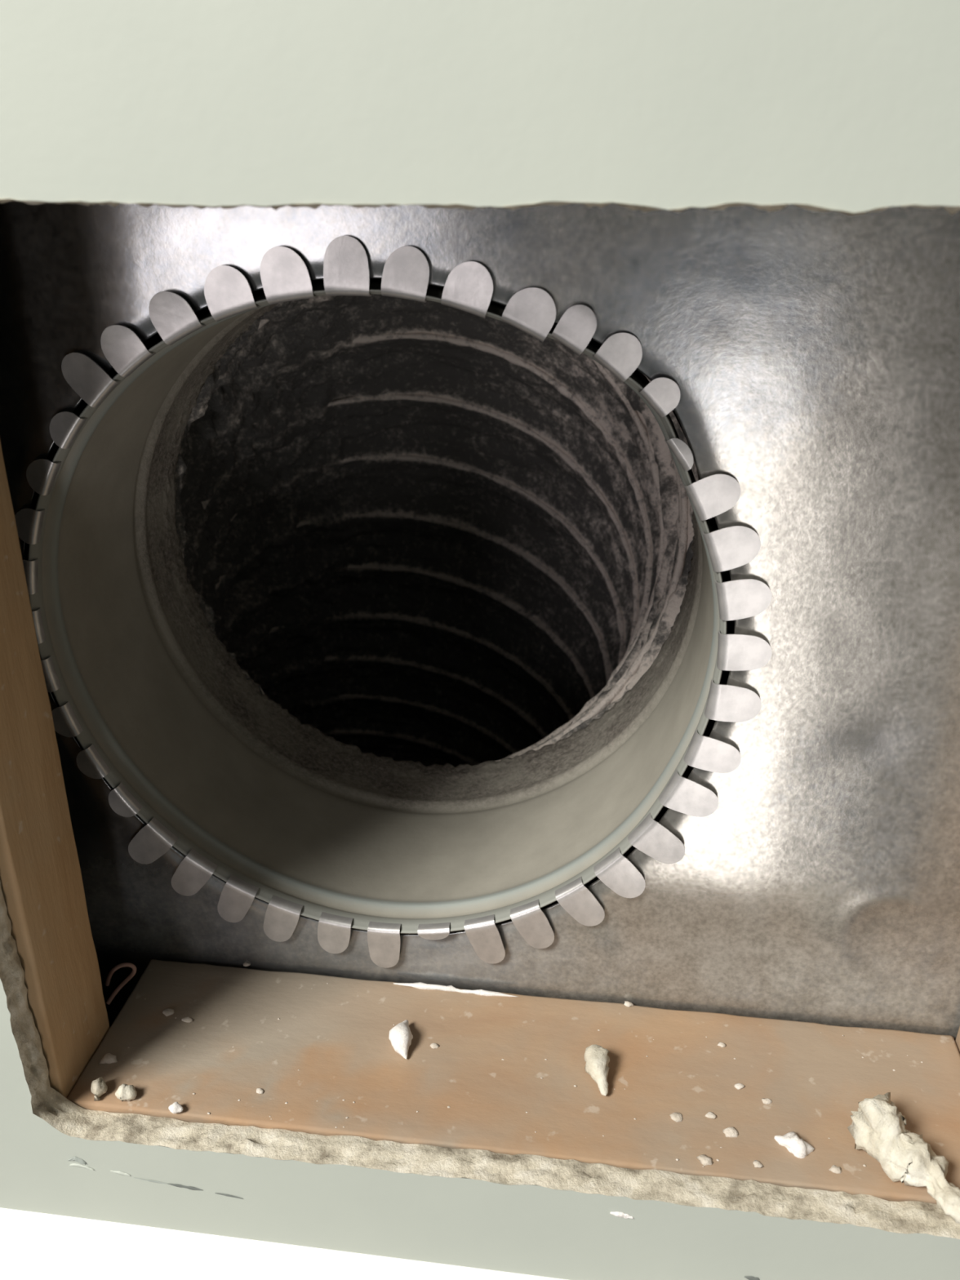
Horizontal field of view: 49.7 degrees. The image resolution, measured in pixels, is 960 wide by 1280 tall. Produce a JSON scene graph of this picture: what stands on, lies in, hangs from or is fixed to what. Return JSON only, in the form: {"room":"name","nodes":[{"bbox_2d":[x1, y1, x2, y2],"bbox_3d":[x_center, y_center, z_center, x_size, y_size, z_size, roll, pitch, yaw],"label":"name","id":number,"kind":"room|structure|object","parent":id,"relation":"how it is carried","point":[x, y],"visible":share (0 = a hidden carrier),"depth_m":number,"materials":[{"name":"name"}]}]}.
{"room":"air duct opening","nodes":[
{"label":"air duct opening","id":0,"kind":"room"},
{"bbox_2d":[0,0,959,1279],"bbox_3d":[0.076,-0.148,0.722,2.600,2.200,0.951,3,24,6],"label":"wall","id":1,"kind":"structure","parent":0,"point":[847,107],"depth_m":0.23,"materials":[{"name":"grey paint"}]},
{"bbox_2d":[0,440,109,1097],"bbox_3d":[-0.171,0.021,0.343,0.039,0.801,0.039,3,24,6],"label":"stud","id":2,"kind":"object","parent":1,"relation":"attached to","point":[42,884],"visible":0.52,"depth_m":0.36,"materials":[{"name":"brown wood"}]},
{"bbox_2d":[105,962,136,1004],"bbox_3d":[-0.150,0.143,0.432,0.014,0.016,0.008,-6,25,-14],"label":"wire","id":3,"kind":"object","parent":2,"relation":"attached to","point":[133,966],"visible":1,"depth_m":0.43,"materials":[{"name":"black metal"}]},
{"bbox_2d":[0,1208,567,1279],"bbox_3d":[-0.006,0.273,0.390,1.700,0.090,0.016,3,24,6],"label":"trim","id":4,"kind":"structure","parent":1,"relation":"attached to","point":[34,1246],"depth_m":0.39,"materials":[{"name":"white paint"}]},
{"bbox_2d":[66,959,959,1204],"bbox_3d":[0.018,0.184,0.411,0.341,0.039,0.079,3,24,6],"label":"board","id":5,"kind":"object","parent":1,"relation":"attached to","point":[335,1033],"visible":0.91,"depth_m":0.40,"materials":[{"name":"brown wood"}]},
{"bbox_2d":[90,1076,107,1101],"bbox_3d":[-0.143,0.169,0.389,0.006,0.008,0.007,3,24,6],"label":"crumb","id":6,"kind":"object","parent":5,"relation":"on","point":[99,1086],"visible":1,"depth_m":0.39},
{"bbox_2d":[115,1083,137,1101],"bbox_3d":[-0.133,0.170,0.388,0.007,0.008,0.007,-20,31,-37],"label":"crumb","id":7,"kind":"object","parent":5,"relation":"on","point":[124,1092],"visible":1,"depth_m":0.39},
{"bbox_2d":[168,1102,182,1113],"bbox_3d":[-0.112,0.173,0.383,0.004,0.004,0.005,-22,32,-40],"label":"crumb","id":8,"kind":"object","parent":5,"relation":"on","point":[175,1108],"visible":1,"depth_m":0.38,"materials":[{"name":"white"}]},
{"bbox_2d":[388,1019,413,1058],"bbox_3d":[-0.032,0.158,0.413,0.009,0.010,0.018,3,24,6],"label":"lump","id":9,"kind":"object","parent":5,"relation":"on","point":[400,1037],"visible":1,"depth_m":0.41,"materials":[{"name":"white"}]},
{"bbox_2d":[393,982,516,996],"bbox_3d":[-0.010,0.149,0.441,0.054,0.003,0.003,3,24,6],"label":"bead","id":10,"kind":"object","parent":5,"relation":"on","point":[420,985],"visible":1,"depth_m":0.44},
{"bbox_2d":[98,962,922,1173],"bbox_3d":[0.015,0.165,0.406,0.326,0.002,0.080,3,24,6],"label":"crumbs","id":11,"kind":"object","parent":5,"relation":"on","point":[108,1058],"visible":0.98,"depth_m":0.39,"materials":[{"name":"white"}]},
{"bbox_2d":[584,1044,609,1095],"bbox_3d":[0.045,0.165,0.398,0.010,0.010,0.021,3,24,6],"label":"lump","id":12,"kind":"object","parent":5,"relation":"on","point":[597,1059],"visible":1,"depth_m":0.40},
{"bbox_2d":[773,1131,813,1158],"bbox_3d":[0.113,0.181,0.372,0.008,0.009,0.012,-19,30,-36],"label":"flake","id":13,"kind":"object","parent":5,"relation":"on","point":[796,1145],"visible":1,"depth_m":0.37,"materials":[{"name":"white"}]},
{"bbox_2d":[847,1092,959,1223],"bbox_3d":[0.149,0.178,0.357,0.023,0.023,0.051,-11,27,-24],"label":"lump","id":14,"kind":"object","parent":5,"relation":"on","point":[877,1128],"visible":1,"depth_m":0.36,"materials":[{"name":"beige"}]},
{"bbox_2d":[955,1026,959,1053],"bbox_3d":[0.207,0.035,0.318,0.039,0.801,0.078,3,24,6],"label":"stud","id":15,"kind":"object","parent":1,"relation":"attached to","point":[957,1037],"visible":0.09,"depth_m":0.42,"materials":[{"name":"brown wood"}]},
{"bbox_2d":[0,200,959,1040],"bbox_3d":[-0.007,0.024,0.389,0.590,0.560,0.002,3,24,6],"label":"metal plate","id":16,"kind":"object","parent":15,"relation":"attached to","point":[812,357],"visible":0.47,"depth_m":0.35,"materials":[{"name":"silver metal"}]},
{"bbox_2d":[14,235,771,968],"bbox_3d":[-0.030,-0.020,0.443,0.282,0.292,0.137,3,24,6],"label":"duct collar","id":17,"kind":"object","parent":16,"relation":"attached to","point":[294,818],"visible":0.94,"depth_m":0.44,"materials":[{"name":"metal"}]},
{"bbox_2d":[173,292,716,933],"bbox_3d":[-0.056,0.040,0.720,0.378,0.618,0.376,3,24,6],"label":"flexible duct","id":18,"kind":"object","parent":17,"relation":"attached to","point":[428,533],"visible":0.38,"depth_m":0.74,"materials":[{"name":"metal"}]}
]}

